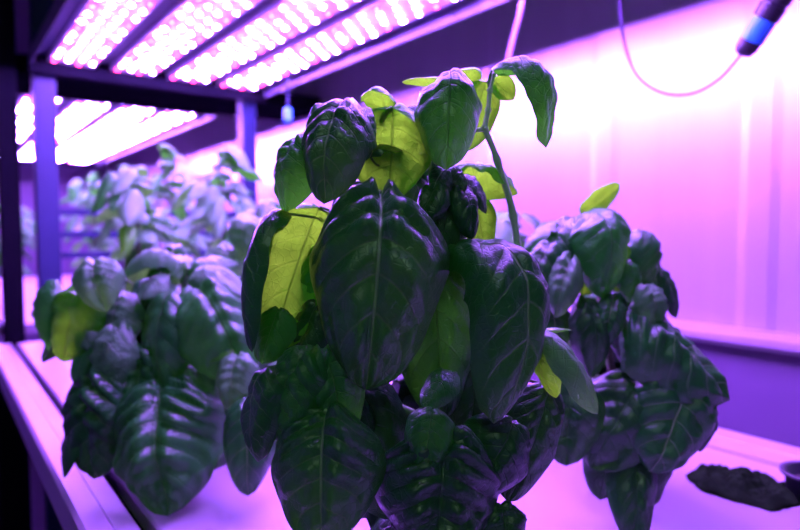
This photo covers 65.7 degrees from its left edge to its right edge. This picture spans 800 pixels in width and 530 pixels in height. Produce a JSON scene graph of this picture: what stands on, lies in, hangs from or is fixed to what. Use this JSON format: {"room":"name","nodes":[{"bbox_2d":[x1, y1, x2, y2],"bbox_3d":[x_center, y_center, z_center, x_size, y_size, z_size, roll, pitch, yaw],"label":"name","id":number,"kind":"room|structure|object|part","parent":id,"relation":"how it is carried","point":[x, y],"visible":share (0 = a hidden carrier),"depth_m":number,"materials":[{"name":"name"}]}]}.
{"room":"indoor vertical farm","nodes":[
{"label":"indoor vertical farm","id":0,"kind":"room"},
{"bbox_2d":[14,0,54,54],"bbox_3d":[-1.131,-1.250,1.335,2.380,0.050,6.800,-2,4,-37],"label":"ceiling","id":1,"kind":"structure","parent":0,"point":[20,6],"depth_m":3.49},
{"bbox_2d":[17,91,215,167],"bbox_3d":[-1.589,-0.929,2.838,0.735,0.755,2.080,-2,4,-37],"label":"light fixture","id":2,"kind":"object","parent":1,"relation":"hanging from","point":[202,117],"visible":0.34,"depth_m":2.64,"materials":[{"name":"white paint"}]},
{"bbox_2d":[18,94,62,142],"bbox_3d":[-1.724,-0.582,2.755,0.107,0.018,2.060,-2,4,-37],"label":"led light bar","id":3,"kind":"object","parent":2,"relation":"attached to","point":[24,102],"visible":0.3,"depth_m":2.28,"materials":[{"name":"white plastic"}]},
{"bbox_2d":[19,100,111,159],"bbox_3d":[-1.606,-0.587,2.844,0.107,0.018,2.060,-2,4,-37],"label":"led light bar","id":4,"kind":"object","parent":2,"relation":"attached to","point":[75,114],"visible":0.58,"depth_m":2.34,"materials":[{"name":"white plastic"}]},
{"bbox_2d":[58,105,155,160],"bbox_3d":[-1.490,-0.592,2.931,0.107,0.018,2.060,-2,4,-37],"label":"led light bar","id":5,"kind":"object","parent":2,"relation":"attached to","point":[120,117],"visible":0.87,"depth_m":2.57,"materials":[{"name":"white plastic"}]},
{"bbox_2d":[68,110,197,162],"bbox_3d":[-1.375,-0.597,3.017,0.107,0.018,2.060,-2,4,-37],"label":"led light bar","id":6,"kind":"object","parent":2,"relation":"attached to","point":[163,119],"visible":1,"depth_m":2.72,"materials":[{"name":"white plastic"}]},
{"bbox_2d":[28,0,508,102],"bbox_3d":[-0.190,-0.832,1.071,0.630,0.755,1.590,-2,4,-37],"label":"light fixture","id":7,"kind":"object","parent":1,"relation":"hanging from","point":[61,12],"visible":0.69,"depth_m":1.48,"materials":[{"name":"black paint"}]},
{"bbox_2d":[47,0,161,67],"bbox_3d":[-0.367,-0.483,0.958,0.107,0.018,1.572,-2,4,-37],"label":"led light bar","id":8,"kind":"object","parent":7,"relation":"attached to","point":[97,27],"visible":1,"depth_m":1.30,"materials":[{"name":"white plastic"}]},
{"bbox_2d":[111,0,261,75],"bbox_3d":[-0.250,-0.488,1.046,0.107,0.018,1.572,-2,4,-37],"label":"led light bar","id":9,"kind":"object","parent":7,"relation":"attached to","point":[188,23],"visible":1,"depth_m":1.33,"materials":[{"name":"white plastic"}]},
{"bbox_2d":[167,0,359,83],"bbox_3d":[-0.134,-0.493,1.133,0.107,0.018,1.572,-2,4,-37],"label":"led light bar","id":10,"kind":"object","parent":7,"relation":"attached to","point":[279,21],"visible":1,"depth_m":1.35,"materials":[{"name":"white plastic"}]},
{"bbox_2d":[217,0,457,90],"bbox_3d":[-0.019,-0.498,1.220,0.107,0.018,1.572,-2,4,-37],"label":"led light bar","id":11,"kind":"object","parent":7,"relation":"attached to","point":[373,18],"visible":0.99,"depth_m":1.37,"materials":[{"name":"white plastic"}]},
{"bbox_2d":[284,58,291,122],"bbox_3d":[-0.271,-0.421,1.496,0.020,0.155,0.020,-2,4,-37],"label":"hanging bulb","id":12,"kind":"object","parent":11,"relation":"hanging from","point":[287,111],"visible":1,"depth_m":1.49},
{"bbox_2d":[506,0,524,58],"bbox_3d":[0.185,-0.379,1.000,0.045,0.194,0.009,-1,3,-16],"label":"strap","id":13,"kind":"object","parent":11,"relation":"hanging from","point":[521,2],"visible":0.6,"depth_m":1.00,"materials":[{"name":"white plastic"}]},
{"bbox_2d":[618,0,740,96],"bbox_3d":[0.385,-0.365,0.873,0.034,0.258,0.194,-2,4,-37],"label":"cable","id":14,"kind":"object","parent":7,"relation":"hanging from","point":[736,60],"visible":1,"depth_m":0.89,"materials":[{"name":"white plastic"}]},
{"bbox_2d":[735,0,792,56],"bbox_3d":[0.457,-0.313,0.767,0.033,0.097,0.083,-2,4,-29],"label":"connector","id":15,"kind":"object","parent":14,"relation":"attached to","point":[767,13],"visible":1,"depth_m":0.77,"materials":[{"name":"plastic"}]},
{"bbox_2d":[29,453,44,529],"bbox_3d":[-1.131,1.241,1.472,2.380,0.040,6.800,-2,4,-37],"label":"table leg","id":16,"kind":"structure","parent":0,"point":[36,485],"depth_m":3.00,"materials":[{"name":"metal"}]},
{"bbox_2d":[0,0,31,529],"bbox_3d":[-0.992,0.113,1.590,0.072,2.200,0.072,-2,4,-37],"label":"post","id":17,"kind":"object","parent":16,"relation":"on","point":[11,250],"visible":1,"depth_m":1.56,"materials":[{"name":"black metal"}]},
{"bbox_2d":[0,275,72,529],"bbox_3d":[-1.584,0.626,2.952,0.777,1.026,2.240,-2,4,-37],"label":"bench","id":18,"kind":"object","parent":16,"relation":"on","point":[30,283],"visible":0.03,"depth_m":2.57,"materials":[{"name":"plastic"}]},
{"bbox_2d":[0,206,35,276],"bbox_3d":[-1.574,-0.061,2.495,0.212,0.405,0.248,-1,3,-20],"label":"basil plant","id":19,"kind":"object","parent":18,"relation":"on","point":[28,238],"visible":0.16,"depth_m":2.49,"materials":[{"name":"green plant"}]},
{"bbox_2d":[60,172,122,266],"bbox_3d":[-1.249,-0.120,2.538,0.236,0.518,0.263,1,3,15],"label":"basil plant","id":20,"kind":"object","parent":18,"relation":"on","point":[74,188],"visible":0.49,"depth_m":2.52,"materials":[{"name":"green plant"}]},
{"bbox_3d":[-1.255,-0.069,2.548,0.017,0.415,0.016,-2,4,-37],"label":"stem","id":21,"kind":"part","parent":20,"relation":"part of","materials":[{"name":"green plant"}]},
{"bbox_2d":[89,165,162,261],"bbox_3d":[-1.205,-0.160,2.800,0.295,0.570,0.286,1,3,22],"label":"basil plant","id":22,"kind":"object","parent":18,"relation":"on","point":[154,204],"visible":0.02,"depth_m":2.81,"materials":[{"name":"green plant"}]},
{"bbox_2d":[169,171,228,260],"bbox_3d":[-0.836,-0.124,2.587,0.298,0.521,0.283,1,3,25],"label":"basil plant","id":23,"kind":"object","parent":18,"relation":"on","point":[198,177],"visible":0.09,"depth_m":2.56,"materials":[{"name":"green plant"}]},
{"bbox_2d":[28,0,62,529],"bbox_3d":[-0.925,0.110,1.640,0.083,2.200,0.083,-2,4,-37],"label":"post","id":24,"kind":"object","parent":16,"relation":"on","point":[43,86],"visible":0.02,"depth_m":1.60,"materials":[{"name":"metal"}]},
{"bbox_2d":[16,53,320,121],"bbox_3d":[-0.786,-0.542,1.922,1.090,0.048,0.260,-2,4,-37],"label":"beam","id":25,"kind":"structure","parent":24,"relation":"attached to","point":[301,105],"depth_m":1.95,"materials":[{"name":"black metal"}]},
{"bbox_2d":[237,99,256,261],"bbox_3d":[-0.480,0.092,1.975,0.072,2.200,0.072,-2,4,-37],"label":"post","id":26,"kind":"object","parent":16,"relation":"on","point":[246,110],"visible":0.02,"depth_m":1.93,"materials":[{"name":"metal"}]},
{"bbox_2d":[61,249,207,258],"bbox_3d":[-0.701,-0.034,1.801,0.503,0.018,0.018,-2,4,-37],"label":"crossbar","id":27,"kind":"object","parent":26,"relation":"attached to","point":[84,254],"visible":0.37,"depth_m":1.69,"materials":[{"name":"metal"}]},
{"bbox_2d":[61,231,222,237],"bbox_3d":[-0.701,-0.089,1.798,0.503,0.018,0.018,-2,4,-37],"label":"crossbar","id":28,"kind":"object","parent":26,"relation":"attached to","point":[64,234],"visible":0.21,"depth_m":1.68,"materials":[{"name":"metal"}]},
{"bbox_2d":[60,209,236,217],"bbox_3d":[-0.701,-0.149,1.795,0.503,0.018,0.018,-2,4,-37],"label":"crossbar","id":29,"kind":"object","parent":26,"relation":"attached to","point":[65,212],"visible":0.34,"depth_m":1.67,"materials":[{"name":"metal"}]},
{"bbox_2d":[0,341,799,529],"bbox_3d":[0.059,0.746,0.775,0.777,1.026,2.500,-2,4,-37],"label":"bench","id":30,"kind":"object","parent":16,"relation":"on","point":[33,392],"visible":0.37,"depth_m":0.68,"materials":[{"name":"plastic"}]},
{"bbox_3d":[-0.943,0.725,1.510,0.040,0.986,0.040,-2,4,-37],"label":"leg","id":31,"kind":"part","parent":30,"relation":"part of","materials":[{"name":"black paint"}]},
{"bbox_3d":[-0.232,0.266,0.529,0.048,0.041,2.500,-2,4,-37],"label":"rail","id":32,"kind":"part","parent":30,"relation":"part of","materials":[{"name":"plastic"}]},
{"bbox_2d":[90,165,199,269],"bbox_3d":[-0.474,0.021,1.108,0.168,0.395,0.181,1,3,25],"label":"basil plant","id":33,"kind":"object","parent":30,"relation":"on","point":[127,199],"visible":0.58,"depth_m":1.05,"materials":[{"name":"green plant"}]},
{"bbox_3d":[-0.462,0.054,1.105,0.017,0.329,0.016,-2,4,-37],"label":"stem","id":34,"kind":"part","parent":33,"relation":"part of","materials":[{"name":"green plant"}]},
{"bbox_2d":[31,214,276,515],"bbox_3d":[-0.274,0.090,0.710,0.277,0.301,0.302,-1,3,-13],"label":"basil plant","id":35,"kind":"object","parent":30,"relation":"on","point":[163,366],"visible":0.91,"depth_m":0.64,"materials":[{"name":"green plant"}]},
{"bbox_2d":[134,144,213,258],"bbox_3d":[-0.564,-0.050,1.517,0.217,0.491,0.225,1,3,11],"label":"basil plant","id":36,"kind":"object","parent":30,"relation":"on","point":[168,154],"visible":0.31,"depth_m":1.50,"materials":[{"name":"green plant"}]},
{"bbox_3d":[-0.564,-0.007,1.521,0.017,0.406,0.016,-2,4,-37],"label":"stem","id":37,"kind":"part","parent":36,"relation":"part of","materials":[{"name":"green plant"}]},
{"bbox_2d":[169,144,264,277],"bbox_3d":[-0.340,-0.010,1.217,0.227,0.445,0.203,-2,4,-37],"label":"basil plant","id":38,"kind":"object","parent":30,"relation":"on","point":[209,213],"visible":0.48,"depth_m":1.18,"materials":[{"name":"green plant"}]},
{"bbox_3d":[-0.345,0.026,1.223,0.017,0.373,0.016,-2,4,-37],"label":"stem","id":39,"kind":"part","parent":38,"relation":"part of","materials":[{"name":"green plant"}]},
{"bbox_2d":[223,197,281,366],"bbox_3d":[-0.204,0.058,0.989,0.148,0.334,0.156,1,3,19],"label":"basil plant","id":40,"kind":"object","parent":30,"relation":"on","point":[266,205],"visible":0.04,"depth_m":0.95,"materials":[{"name":"green plant"}]},
{"bbox_2d":[240,55,597,529],"bbox_3d":[-0.008,0.052,0.465,0.226,0.404,0.206,-1,3,-20],"label":"basil plant","id":41,"kind":"object","parent":30,"relation":"on","point":[406,280],"visible":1,"depth_m":0.40,"materials":[{"name":"green plant"}]},
{"bbox_3d":[-0.018,0.103,0.446,0.082,0.029,0.014,-1,3,-17],"label":"stem","id":42,"kind":"part","parent":41,"relation":"part of","materials":[{"name":"green plant"}]},
{"bbox_3d":[0.052,-0.096,0.455,0.021,0.014,0.005,0,3,0],"label":"stem","id":43,"kind":"part","parent":41,"relation":"part of","materials":[{"name":"green plant"}]},
{"bbox_3d":[0.065,-0.120,0.455,0.013,0.042,0.006,-1,3,-18],"label":"stem","id":44,"kind":"part","parent":41,"relation":"part of","materials":[{"name":"green plant"}]},
{"bbox_3d":[0.056,0.037,0.469,0.075,0.281,0.021,-1,3,-9],"label":"stem","id":45,"kind":"part","parent":41,"relation":"part of","materials":[{"name":"green plant"}]},
{"bbox_2d":[495,211,540,372],"bbox_3d":[0.128,0.081,0.829,0.129,0.305,0.161,-2,4,-37],"label":"basil plant","id":46,"kind":"object","parent":30,"relation":"on","point":[503,225],"visible":0.08,"depth_m":0.78,"materials":[{"name":"green plant"}]},
{"bbox_2d":[525,182,729,529],"bbox_3d":[0.212,0.081,0.638,0.185,0.326,0.213,0,3,6],"label":"basil plant","id":47,"kind":"object","parent":30,"relation":"on","point":[659,396],"visible":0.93,"depth_m":0.56,"materials":[{"name":"green plant"}]},
{"bbox_3d":[0.182,0.061,0.619,0.074,0.153,0.010,0,3,5],"label":"stem","id":48,"kind":"part","parent":47,"relation":"part of","materials":[{"name":"green plant"}]},
{"bbox_3d":[0.210,0.103,0.620,0.039,0.286,0.024,0,3,-2],"label":"stem","id":49,"kind":"part","parent":47,"relation":"part of","materials":[{"name":"green plant"}]},
{"bbox_2d":[685,463,799,511],"bbox_3d":[0.373,0.233,0.675,0.090,0.020,0.114,-2,4,-37],"label":"clump","id":50,"kind":"object","parent":30,"relation":"on","point":[743,485],"visible":0.99,"depth_m":0.66,"materials":[{"name":"black soil"}]},
{"bbox_2d":[779,461,799,501],"bbox_3d":[0.432,0.230,0.644,0.066,0.029,0.066,-2,4,-37],"label":"cup","id":51,"kind":"object","parent":30,"relation":"on","point":[790,469],"visible":0.99,"depth_m":0.65,"materials":[{"name":"plastic"}]},
{"bbox_2d":[0,161,109,343],"bbox_3d":[-3.201,-0.152,4.122,2.350,2.450,0.040,-2,4,-37],"label":"wall","id":52,"kind":"structure","parent":0,"point":[67,175],"depth_m":4.61,"materials":[{"name":"white paint"}]},
{"bbox_2d":[108,0,799,333],"bbox_3d":[-0.220,-0.607,2.111,0.033,1.320,6.885,-2,4,-37],"label":"wall","id":53,"kind":"structure","parent":0,"point":[713,173],"depth_m":1.18,"materials":[{"name":"white paint"}]},
{"bbox_2d":[117,259,799,447],"bbox_3d":[-0.194,0.618,2.145,0.034,1.130,6.800,-2,4,-37],"label":"wall panel","id":54,"kind":"object","parent":53,"relation":"attached to","point":[764,387],"depth_m":1.04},
{"bbox_2d":[568,307,799,355],"bbox_3d":[-0.218,0.065,2.096,0.034,0.030,6.800,-2,4,-37],"label":"trim","id":55,"kind":"structure","parent":53,"relation":"attached to","point":[761,340],"depth_m":1.03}
]}

